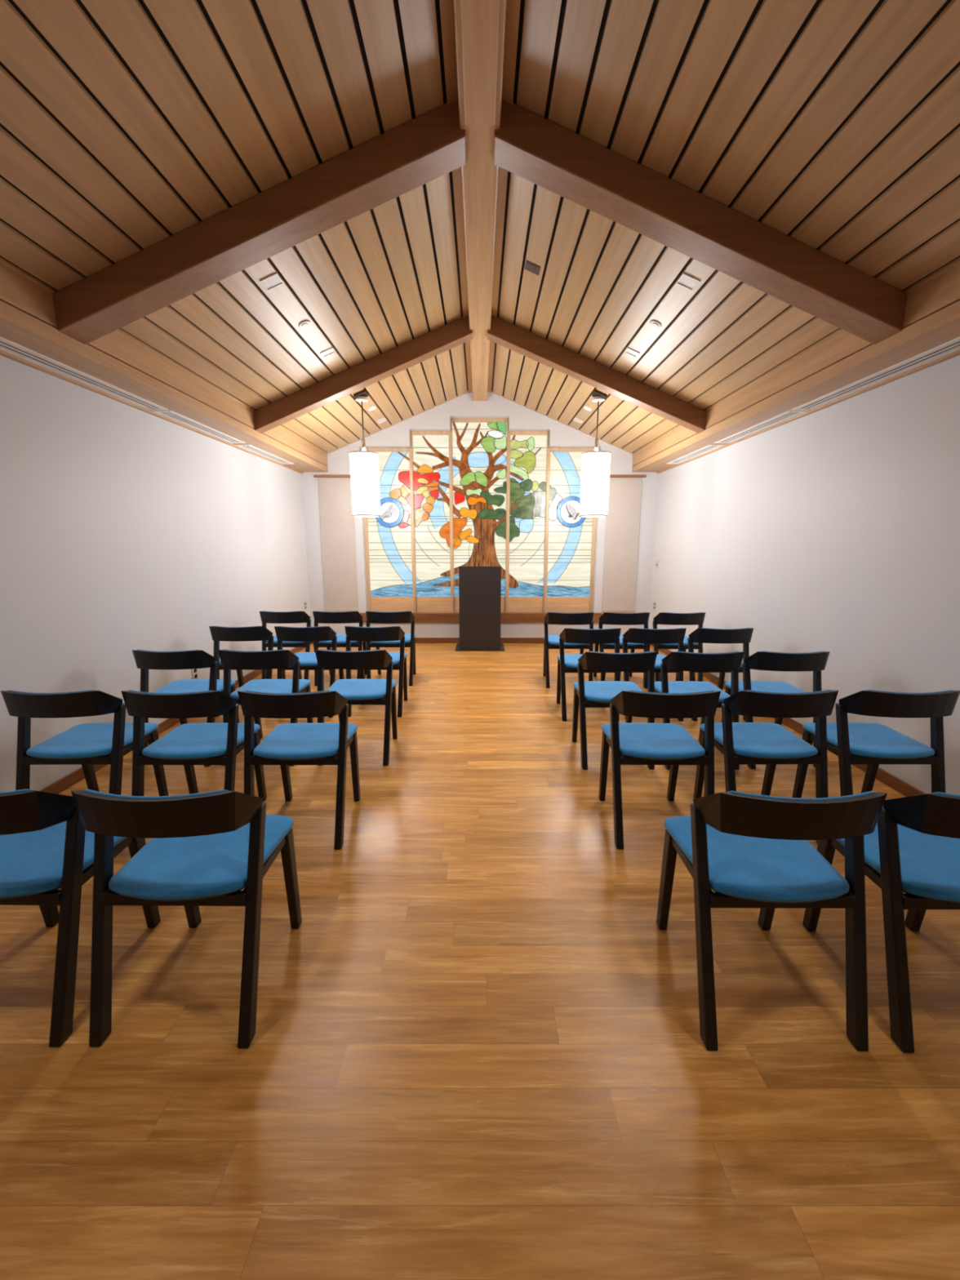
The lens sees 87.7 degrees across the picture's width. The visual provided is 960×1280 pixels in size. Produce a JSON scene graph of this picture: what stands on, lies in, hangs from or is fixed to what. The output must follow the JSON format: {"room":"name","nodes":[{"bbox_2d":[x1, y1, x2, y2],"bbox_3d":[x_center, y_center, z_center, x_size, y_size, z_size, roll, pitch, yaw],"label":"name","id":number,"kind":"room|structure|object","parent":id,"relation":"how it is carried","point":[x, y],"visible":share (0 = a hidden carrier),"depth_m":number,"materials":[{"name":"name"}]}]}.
{"room":"house of worship","nodes":[
{"label":"house of worship","id":0,"kind":"room"},
{"bbox_2d":[0,355,311,792],"bbox_3d":[-2.500,-0.308,2.772,0.100,2.400,9.360,0,11,0],"label":"wall","id":1,"kind":"structure","parent":0,"point":[124,528],"depth_m":3.34,"materials":[{"name":"white paint"}]},
{"bbox_2d":[0,262,328,473],"bbox_3d":[-2.265,-1.554,2.380,0.370,0.261,9.060,0,11,0],"label":"soffit","id":2,"kind":"structure","parent":1,"relation":"attached to","point":[28,319],"depth_m":3.07,"materials":[{"name":"brown wood"}]},
{"bbox_2d":[151,407,248,444],"bbox_3d":[-2.345,-1.569,3.013,0.146,0.015,3.910,0,11,0],"label":"soffit","id":3,"kind":"structure","parent":2,"relation":"attached to","point":[151,407],"depth_m":3.67,"materials":[{"name":"brown wood"}]},
{"bbox_2d":[0,336,168,409],"bbox_3d":[-2.345,-1.562,2.984,0.144,0.024,1.350,0,11,0],"label":"grille","id":4,"kind":"object","parent":3,"relation":"attached to","point":[7,346],"visible":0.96,"depth_m":2.88,"materials":[{"name":"white metal"}]},
{"bbox_2d":[151,410,245,443],"bbox_3d":[-2.345,-1.806,4.258,0.144,0.024,1.195,0,11,0],"label":"grille","id":5,"kind":"object","parent":3,"relation":"attached to","point":[171,415],"visible":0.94,"depth_m":4.15,"materials":[{"name":"white metal"}]},
{"bbox_2d":[235,444,293,464],"bbox_3d":[-2.345,-2.049,5.523,0.144,0.024,1.200,0,11,0],"label":"grille","id":6,"kind":"object","parent":2,"relation":"attached to","point":[247,446],"visible":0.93,"depth_m":5.44,"materials":[{"name":"white metal"}]},
{"bbox_2d":[39,643,311,794],"bbox_3d":[-2.443,0.862,2.844,0.014,0.075,9.060,0,11,0],"label":"baseboard","id":7,"kind":"structure","parent":1,"relation":"attached to","point":[68,780],"depth_m":3.07,"materials":[{"name":"brown wood"}]},
{"bbox_2d":[191,668,198,679],"bbox_3d":[-2.444,0.286,4.291,0.012,0.120,0.075,0,11,0],"label":"wall outlet","id":8,"kind":"object","parent":1,"relation":"attached to","point":[194,672],"visible":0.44,"depth_m":4.29,"materials":[{"name":"beige plastic"}]},
{"bbox_2d":[303,600,306,610],"bbox_3d":[-2.444,-0.480,6.995,0.012,0.120,0.075,0,11,0],"label":"wall outlet","id":9,"kind":"object","parent":1,"relation":"attached to","point":[304,602],"visible":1,"depth_m":6.97,"materials":[{"name":"beige plastic"}]},
{"bbox_2d":[0,643,959,1279],"bbox_3d":[0.000,0.929,2.958,5.100,0.100,9.460,0,11,0],"label":"floor","id":10,"kind":"structure","parent":0,"point":[477,1051],"depth_m":1.41,"materials":[{"name":"brown wood"}]},
{"bbox_2d":[0,788,160,1047],"bbox_3d":[-1.433,0.750,1.609,0.502,0.759,0.496,0,11,1],"label":"chair","id":11,"kind":"object","parent":10,"relation":"on","point":[46,847],"visible":0.75,"depth_m":1.47,"materials":[{"name":"black wood"}]},
{"bbox_2d":[0,689,168,795],"bbox_3d":[-1.978,0.572,2.540,0.502,0.759,0.496,0,11,-1],"label":"chair","id":12,"kind":"object","parent":10,"relation":"on","point":[86,745],"visible":0.9,"depth_m":2.39,"materials":[{"name":"black wood"}]},
{"bbox_2d":[132,649,239,766],"bbox_3d":[-1.988,0.403,3.420,0.502,0.759,0.496,0,11,1],"label":"chair","id":13,"kind":"object","parent":10,"relation":"on","point":[145,660],"visible":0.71,"depth_m":3.24,"materials":[{"name":"black wood"}]},
{"bbox_2d":[71,789,302,1048],"bbox_3d":[-0.891,0.751,1.605,0.502,0.759,0.496,0,11,1],"label":"chair","id":14,"kind":"object","parent":10,"relation":"on","point":[203,849],"visible":1,"depth_m":1.46,"materials":[{"name":"black wood"}]},
{"bbox_2d":[120,689,266,800],"bbox_3d":[-1.421,0.573,2.535,0.502,0.759,0.496,0,11,1],"label":"chair","id":15,"kind":"object","parent":10,"relation":"on","point":[188,744],"visible":0.88,"depth_m":2.39,"materials":[{"name":"blue fabric"}]},
{"bbox_2d":[208,626,285,716],"bbox_3d":[-1.998,0.225,4.345,0.502,0.759,0.496,0,11,0],"label":"chair","id":16,"kind":"object","parent":10,"relation":"on","point":[218,633],"visible":0.49,"depth_m":4.10,"materials":[{"name":"black wood"}]},
{"bbox_2d":[217,648,313,765],"bbox_3d":[-1.446,0.401,3.429,0.502,0.759,0.496,0,11,0],"label":"chair","id":17,"kind":"object","parent":10,"relation":"on","point":[229,659],"visible":0.7,"depth_m":3.27,"materials":[{"name":"black wood"}]},
{"bbox_2d":[259,610,314,679],"bbox_3d":[-1.992,0.049,5.263,0.502,0.759,0.496,0,11,0],"label":"chair","id":18,"kind":"object","parent":10,"relation":"on","point":[269,617],"visible":0.57,"depth_m":5.03,"materials":[{"name":"black wood"}]},
{"bbox_2d":[237,689,360,849],"bbox_3d":[-0.888,0.573,2.535,0.502,0.759,0.496,0,11,0],"label":"chair","id":19,"kind":"object","parent":10,"relation":"on","point":[286,744],"visible":0.97,"depth_m":2.38,"materials":[{"name":"blue fabric"}]},
{"bbox_2d":[274,626,344,717],"bbox_3d":[-1.459,0.227,4.337,0.502,0.759,0.496,0,11,0],"label":"chair","id":20,"kind":"object","parent":10,"relation":"on","point":[308,660],"visible":0.52,"depth_m":4.11,"materials":[{"name":"black wood"}]},
{"bbox_2d":[312,610,366,685],"bbox_3d":[-1.456,0.049,5.261,0.502,0.759,0.496,0,11,-1],"label":"chair","id":21,"kind":"object","parent":10,"relation":"on","point":[321,617],"visible":0.63,"depth_m":5.07,"materials":[{"name":"black wood"}]},
{"bbox_2d":[315,648,397,765],"bbox_3d":[-0.827,0.401,3.430,0.502,0.759,0.496,0,11,1],"label":"chair","id":22,"kind":"object","parent":10,"relation":"on","point":[357,691],"visible":0.8,"depth_m":3.27,"materials":[{"name":"black wood"}]},
{"bbox_2d":[344,626,407,717],"bbox_3d":[-0.883,0.226,4.343,0.502,0.759,0.496,0,11,1],"label":"chair","id":23,"kind":"object","parent":10,"relation":"on","point":[353,633],"visible":0.65,"depth_m":4.17,"materials":[{"name":"black wood"}]},
{"bbox_2d":[365,610,416,685],"bbox_3d":[-0.920,0.050,5.258,0.502,0.759,0.496,0,11,0],"label":"chair","id":24,"kind":"object","parent":10,"relation":"on","point":[373,617],"visible":0.71,"depth_m":5.09,"materials":[{"name":"black wood"}]},
{"bbox_2d":[455,566,504,651],"bbox_3d":[0.000,-0.449,6.866,0.670,1.132,0.465,0,11,0],"label":"lectern","id":25,"kind":"object","parent":10,"relation":"on","point":[479,587],"visible":1,"depth_m":6.66,"materials":[{"name":"black wood"}]},
{"bbox_2d":[542,612,593,688],"bbox_3d":[0.899,0.065,5.178,0.502,0.759,0.496,0,11,1],"label":"chair","id":26,"kind":"object","parent":10,"relation":"on","point":[550,642],"visible":0.71,"depth_m":5.01,"materials":[{"name":"black wood"}]},
{"bbox_2d":[556,627,621,721],"bbox_3d":[0.904,0.244,4.247,0.502,0.759,0.496,0,11,0],"label":"chair","id":27,"kind":"object","parent":10,"relation":"on","point":[566,663],"visible":0.64,"depth_m":4.08,"materials":[{"name":"black wood"}]},
{"bbox_2d":[572,651,657,769],"bbox_3d":[0.886,0.412,3.373,0.502,0.759,0.496,0,11,0],"label":"chair","id":28,"kind":"object","parent":10,"relation":"on","point":[589,694],"visible":0.82,"depth_m":3.22,"materials":[{"name":"black wood"}]},
{"bbox_2d":[593,612,649,688],"bbox_3d":[1.449,0.067,5.171,0.502,0.759,0.496,0,11,0],"label":"chair","id":29,"kind":"object","parent":10,"relation":"on","point":[606,618],"visible":0.58,"depth_m":4.95,"materials":[{"name":"black wood"}]},
{"bbox_2d":[619,627,686,721],"bbox_3d":[1.429,0.244,4.249,0.502,0.759,0.496,0,11,0],"label":"chair","id":30,"kind":"object","parent":10,"relation":"on","point":[633,635],"visible":0.52,"depth_m":4.01,"materials":[{"name":"black wood"}]},
{"bbox_2d":[598,689,720,848],"bbox_3d":[0.881,0.573,2.536,0.502,0.759,0.496,0,11,0],"label":"chair","id":31,"kind":"object","parent":10,"relation":"on","point":[672,744],"visible":0.98,"depth_m":2.39,"materials":[{"name":"blue fabric"}]},
{"bbox_2d":[648,612,705,681],"bbox_3d":[1.998,0.067,5.168,0.502,0.759,0.496,0,11,0],"label":"chair","id":32,"kind":"object","parent":10,"relation":"on","point":[662,618],"visible":0.59,"depth_m":4.94,"materials":[{"name":"black wood"}]},
{"bbox_2d":[654,651,744,769],"bbox_3d":[1.429,0.412,3.372,0.502,0.759,0.496,0,11,0],"label":"chair","id":33,"kind":"object","parent":10,"relation":"on","point":[675,660],"visible":0.63,"depth_m":3.17,"materials":[{"name":"black wood"}]},
{"bbox_2d":[675,627,754,720],"bbox_3d":[1.972,0.243,4.253,0.502,0.759,0.496,0,11,0],"label":"chair","id":34,"kind":"object","parent":10,"relation":"on","point":[702,635],"visible":0.44,"depth_m":4.01,"materials":[{"name":"black wood"}]},
{"bbox_2d":[693,689,838,844],"bbox_3d":[1.425,0.571,2.542,0.502,0.759,0.496,0,11,-1],"label":"chair","id":35,"kind":"object","parent":10,"relation":"on","point":[769,744],"visible":0.87,"depth_m":2.39,"materials":[{"name":"blue fabric"}]},
{"bbox_2d":[656,791,887,1051],"bbox_3d":[0.878,0.753,1.596,0.502,0.759,0.496,0,11,0],"label":"chair","id":36,"kind":"object","parent":10,"relation":"on","point":[753,851],"visible":1,"depth_m":1.45,"materials":[{"name":"blue fabric"}]},
{"bbox_2d":[721,651,830,768],"bbox_3d":[1.969,0.411,3.377,0.502,0.759,0.496,0,11,0],"label":"chair","id":37,"kind":"object","parent":10,"relation":"on","point":[815,662],"visible":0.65,"depth_m":3.15,"materials":[{"name":"black wood"}]},
{"bbox_2d":[791,689,959,798],"bbox_3d":[1.986,0.572,2.541,0.502,0.759,0.496,0,11,0],"label":"chair","id":38,"kind":"object","parent":10,"relation":"on","point":[873,744],"visible":0.96,"depth_m":2.39,"materials":[{"name":"blue fabric"}]},
{"bbox_2d":[802,791,959,1053],"bbox_3d":[1.432,0.754,1.591,0.502,0.759,0.496,0,11,0],"label":"chair","id":39,"kind":"object","parent":10,"relation":"on","point":[913,849],"visible":0.77,"depth_m":1.45,"materials":[{"name":"blue fabric"}]},
{"bbox_2d":[0,0,959,453],"bbox_3d":[0.000,-2.081,2.380,5.100,1.141,9.460,0,11,0],"label":"ceiling","id":40,"kind":"structure","parent":0,"point":[126,126],"depth_m":2.11,"materials":[{"name":"brown wood"}]},
{"bbox_2d":[52,98,466,344],"bbox_3d":[-1.075,-2.023,2.458,2.018,0.985,0.180,0,11,0],"label":"cross beam","id":41,"kind":"structure","parent":40,"relation":"attached to","point":[430,145],"depth_m":2.40,"materials":[{"name":"brown wood"}]},
{"bbox_2d":[259,272,284,290],"bbox_3d":[-1.242,-2.138,2.986,0.106,0.048,0.110,0,11,0],"label":"recessed light","id":42,"kind":"object","parent":40,"relation":"in","point":[273,281],"visible":1,"depth_m":2.98,"materials":[{"name":"white plastic"}]},
{"bbox_2d":[298,320,310,328],"bbox_3d":[-1.248,-2.245,3.555,0.081,0.038,0.088,1,11,6],"label":"sprinkler cover","id":43,"kind":"object","parent":40,"relation":"attached to","point":[305,323],"visible":1,"depth_m":3.54,"materials":[{"name":"white plastic"}]},
{"bbox_2d":[320,346,335,357],"bbox_3d":[-1.242,-2.348,4.082,0.106,0.048,0.090,0,11,0],"label":"recessed light","id":44,"kind":"object","parent":40,"relation":"in","point":[324,353],"visible":1,"depth_m":4.08,"materials":[{"name":"white plastic"}]},
{"bbox_2d":[253,315,472,433],"bbox_3d":[-1.075,-2.434,4.596,2.018,0.985,0.145,0,11,0],"label":"cross beam","id":45,"kind":"structure","parent":40,"relation":"attached to","point":[457,332],"depth_m":4.54,"materials":[{"name":"brown wood"}]},
{"bbox_2d":[348,389,381,517],"bbox_3d":[-1.243,-1.975,5.364,0.314,1.265,0.314,0,11,0],"label":"pendant lamp","id":46,"kind":"object","parent":40,"relation":"hanging from","point":[364,464],"visible":1,"depth_m":5.30,"materials":[{"name":"white"}]},
{"bbox_2d":[368,406,376,410],"bbox_3d":[-1.245,-2.674,5.780,0.092,0.043,0.100,1,11,6],"label":"sprinkler cover","id":47,"kind":"object","parent":40,"relation":"attached to","point":[372,408],"visible":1,"depth_m":5.76,"materials":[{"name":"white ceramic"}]},
{"bbox_2d":[377,417,386,423],"bbox_3d":[-1.244,-2.781,6.339,0.106,0.048,0.120,0,11,0],"label":"recessed light","id":48,"kind":"object","parent":40,"relation":"in","point":[383,420],"visible":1,"depth_m":6.34,"materials":[{"name":"white plastic"}]},
{"bbox_2d":[453,0,506,400],"bbox_3d":[0.000,-2.408,2.216,0.186,0.146,9.060,0,11,0],"label":"ridge beam","id":49,"kind":"structure","parent":40,"relation":"attached to","point":[479,174],"depth_m":2.88,"materials":[{"name":"brown wood"}]},
{"bbox_2d":[460,0,499,124],"bbox_3d":[0.000,-1.902,0.019,0.136,0.019,4.555,0,11,0],"label":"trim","id":50,"kind":"structure","parent":49,"relation":"attached to","point":[479,18],"depth_m":1.95,"materials":[{"name":"brown wood"}]},
{"bbox_2d":[524,260,540,275],"bbox_3d":[0.367,-2.599,3.493,0.103,0.044,0.110,0,11,0],"label":"ceiling sensor","id":51,"kind":"object","parent":40,"relation":"attached to","point":[529,266],"visible":1,"depth_m":3.48,"materials":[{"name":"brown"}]},
{"bbox_2d":[573,417,582,423],"bbox_3d":[1.244,-2.781,6.339,0.106,0.048,0.120,0,11,0],"label":"recessed light","id":52,"kind":"object","parent":40,"relation":"in","point":[576,420],"visible":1,"depth_m":6.34,"materials":[{"name":"white plastic"}]},
{"bbox_2d":[583,406,591,410],"bbox_3d":[1.245,-2.674,5.780,0.092,0.043,0.100,-1,11,-6],"label":"sprinkler cover","id":53,"kind":"object","parent":40,"relation":"attached to","point":[587,408],"visible":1,"depth_m":5.76,"materials":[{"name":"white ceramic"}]},
{"bbox_2d":[578,389,611,517],"bbox_3d":[1.246,-1.975,5.364,0.314,1.265,0.314,0,11,0],"label":"pendant lamp","id":54,"kind":"object","parent":40,"relation":"hanging from","point":[595,466],"visible":1,"depth_m":5.30,"materials":[{"name":"white"}]},
{"bbox_2d":[487,315,706,433],"bbox_3d":[1.075,-2.434,4.596,2.018,0.985,0.145,0,11,0],"label":"cross beam","id":55,"kind":"structure","parent":40,"relation":"attached to","point":[502,332],"depth_m":4.54,"materials":[{"name":"brown wood"}]},
{"bbox_2d":[624,346,639,357],"bbox_3d":[1.242,-2.348,4.082,0.106,0.048,0.090,0,11,0],"label":"recessed light","id":56,"kind":"object","parent":40,"relation":"in","point":[635,353],"visible":1,"depth_m":4.08,"materials":[{"name":"white plastic"}]},
{"bbox_2d":[649,320,661,328],"bbox_3d":[1.248,-2.245,3.555,0.081,0.038,0.088,-1,11,-6],"label":"sprinkler cover","id":57,"kind":"object","parent":40,"relation":"attached to","point":[653,323],"visible":1,"depth_m":3.54,"materials":[{"name":"white plastic"}]},
{"bbox_2d":[675,272,700,290],"bbox_3d":[1.242,-2.138,2.986,0.106,0.048,0.110,0,11,0],"label":"recessed light","id":58,"kind":"object","parent":40,"relation":"in","point":[686,281],"visible":1,"depth_m":2.98,"materials":[{"name":"white plastic"}]},
{"bbox_2d":[493,98,907,344],"bbox_3d":[1.075,-2.023,2.458,2.018,0.985,0.180,0,11,0],"label":"cross beam","id":59,"kind":"structure","parent":40,"relation":"attached to","point":[528,145],"depth_m":2.40,"materials":[{"name":"brown wood"}]},
{"bbox_2d":[301,391,658,637],"bbox_3d":[0.000,-1.752,7.107,5.100,3.600,0.300,0,11,0],"label":"wall","id":60,"kind":"structure","parent":0,"point":[521,418],"depth_m":6.92,"materials":[{"name":"white paint"}]},
{"bbox_2d":[313,475,351,477],"bbox_3d":[-1.996,-2.241,6.843,0.552,0.032,0.034,0,11,0],"label":"trim","id":61,"kind":"structure","parent":60,"relation":"attached to","point":[314,476],"depth_m":6.83,"materials":[{"name":"brown wood"}]},
{"bbox_2d":[317,477,358,610],"bbox_3d":[-1.989,-1.325,7.030,0.478,1.832,0.012,0,11,0],"label":"wall panel","id":62,"kind":"object","parent":60,"relation":"attached to","point":[337,526],"visible":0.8,"depth_m":7.02,"materials":[{"name":"white paint"}]},
{"bbox_2d":[324,610,357,612],"bbox_3d":[-1.994,-0.411,7.197,0.468,0.024,0.030,0,11,0],"label":"trim","id":63,"kind":"structure","parent":60,"relation":"attached to","point":[325,611],"depth_m":7.18,"materials":[{"name":"brown wood"}]},
{"bbox_2d":[312,637,543,643],"bbox_3d":[0.000,0.006,7.285,4.900,0.080,0.014,0,11,0],"label":"baseboard","id":64,"kind":"structure","parent":60,"relation":"attached to","point":[418,640],"depth_m":7.28,"materials":[{"name":"brown wood"}]},
{"bbox_2d":[360,417,599,612],"bbox_3d":[0.002,-1.702,7.101,3.289,2.705,0.070,0,11,0],"label":"window","id":65,"kind":"structure","parent":60,"relation":"in","point":[478,492],"depth_m":7.11,"materials":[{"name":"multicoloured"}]},
{"bbox_2d":[360,612,601,622],"bbox_3d":[0.010,-0.330,7.258,3.490,0.140,0.120,0,11,0],"label":"ledge","id":66,"kind":"object","parent":60,"relation":"attached to","point":[420,617],"visible":0.38,"depth_m":7.20,"materials":[{"name":"brown wood"}]},
{"bbox_2d":[602,610,635,612],"bbox_3d":[1.994,-0.411,7.197,0.468,0.024,0.030,0,11,0],"label":"trim","id":67,"kind":"structure","parent":60,"relation":"attached to","point":[602,611],"depth_m":7.18,"materials":[{"name":"brown wood"}]},
{"bbox_2d":[601,477,642,610],"bbox_3d":[1.989,-1.325,7.030,0.478,1.832,0.012,0,11,0],"label":"wall panel","id":68,"kind":"object","parent":60,"relation":"attached to","point":[622,526],"visible":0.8,"depth_m":7.02,"materials":[{"name":"white paint"}]},
{"bbox_2d":[609,475,646,477],"bbox_3d":[1.996,-2.241,6.843,0.552,0.032,0.034,0,11,0],"label":"trim","id":69,"kind":"structure","parent":60,"relation":"attached to","point":[611,476],"depth_m":6.83,"materials":[{"name":"brown wood"}]},
{"bbox_2d":[648,355,959,795],"bbox_3d":[2.500,-0.308,2.772,0.100,2.400,9.360,0,11,0],"label":"wall","id":70,"kind":"structure","parent":0,"point":[835,529],"depth_m":3.35,"materials":[{"name":"white paint"}]},
{"bbox_2d":[653,600,656,610],"bbox_3d":[2.444,-0.480,6.995,0.012,0.120,0.075,0,11,0],"label":"wall outlet","id":71,"kind":"object","parent":70,"relation":"attached to","point":[655,602],"visible":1,"depth_m":6.97,"materials":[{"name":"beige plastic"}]},
{"bbox_2d":[650,644,925,796],"bbox_3d":[2.443,0.862,2.844,0.014,0.075,9.060,0,11,0],"label":"baseboard","id":72,"kind":"structure","parent":70,"relation":"attached to","point":[891,780],"depth_m":3.04,"materials":[{"name":"brown wood"}]},
{"bbox_2d":[631,262,959,473],"bbox_3d":[2.265,-1.554,2.380,0.370,0.261,9.060,0,11,0],"label":"soffit","id":73,"kind":"structure","parent":70,"relation":"attached to","point":[931,319],"depth_m":3.09,"materials":[{"name":"brown wood"}]},
{"bbox_2d":[666,444,724,464],"bbox_3d":[2.345,-2.049,5.523,0.144,0.024,1.200,0,11,0],"label":"grille","id":74,"kind":"object","parent":73,"relation":"attached to","point":[712,446],"visible":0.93,"depth_m":5.44,"materials":[{"name":"white metal"}]},
{"bbox_2d":[711,407,808,444],"bbox_3d":[2.345,-1.569,3.013,0.146,0.015,3.910,0,11,0],"label":"soffit","id":75,"kind":"structure","parent":73,"relation":"attached to","point":[802,407],"depth_m":3.67,"materials":[{"name":"brown wood"}]},
{"bbox_2d":[714,410,808,443],"bbox_3d":[2.345,-1.806,4.258,0.144,0.024,1.195,0,11,0],"label":"grille","id":76,"kind":"object","parent":75,"relation":"attached to","point":[788,415],"visible":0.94,"depth_m":4.15,"materials":[{"name":"white metal"}]},
{"bbox_2d":[791,336,959,409],"bbox_3d":[2.345,-1.562,2.984,0.144,0.024,1.350,0,11,0],"label":"grille","id":77,"kind":"object","parent":75,"relation":"attached to","point":[952,346],"visible":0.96,"depth_m":2.88,"materials":[{"name":"white metal"}]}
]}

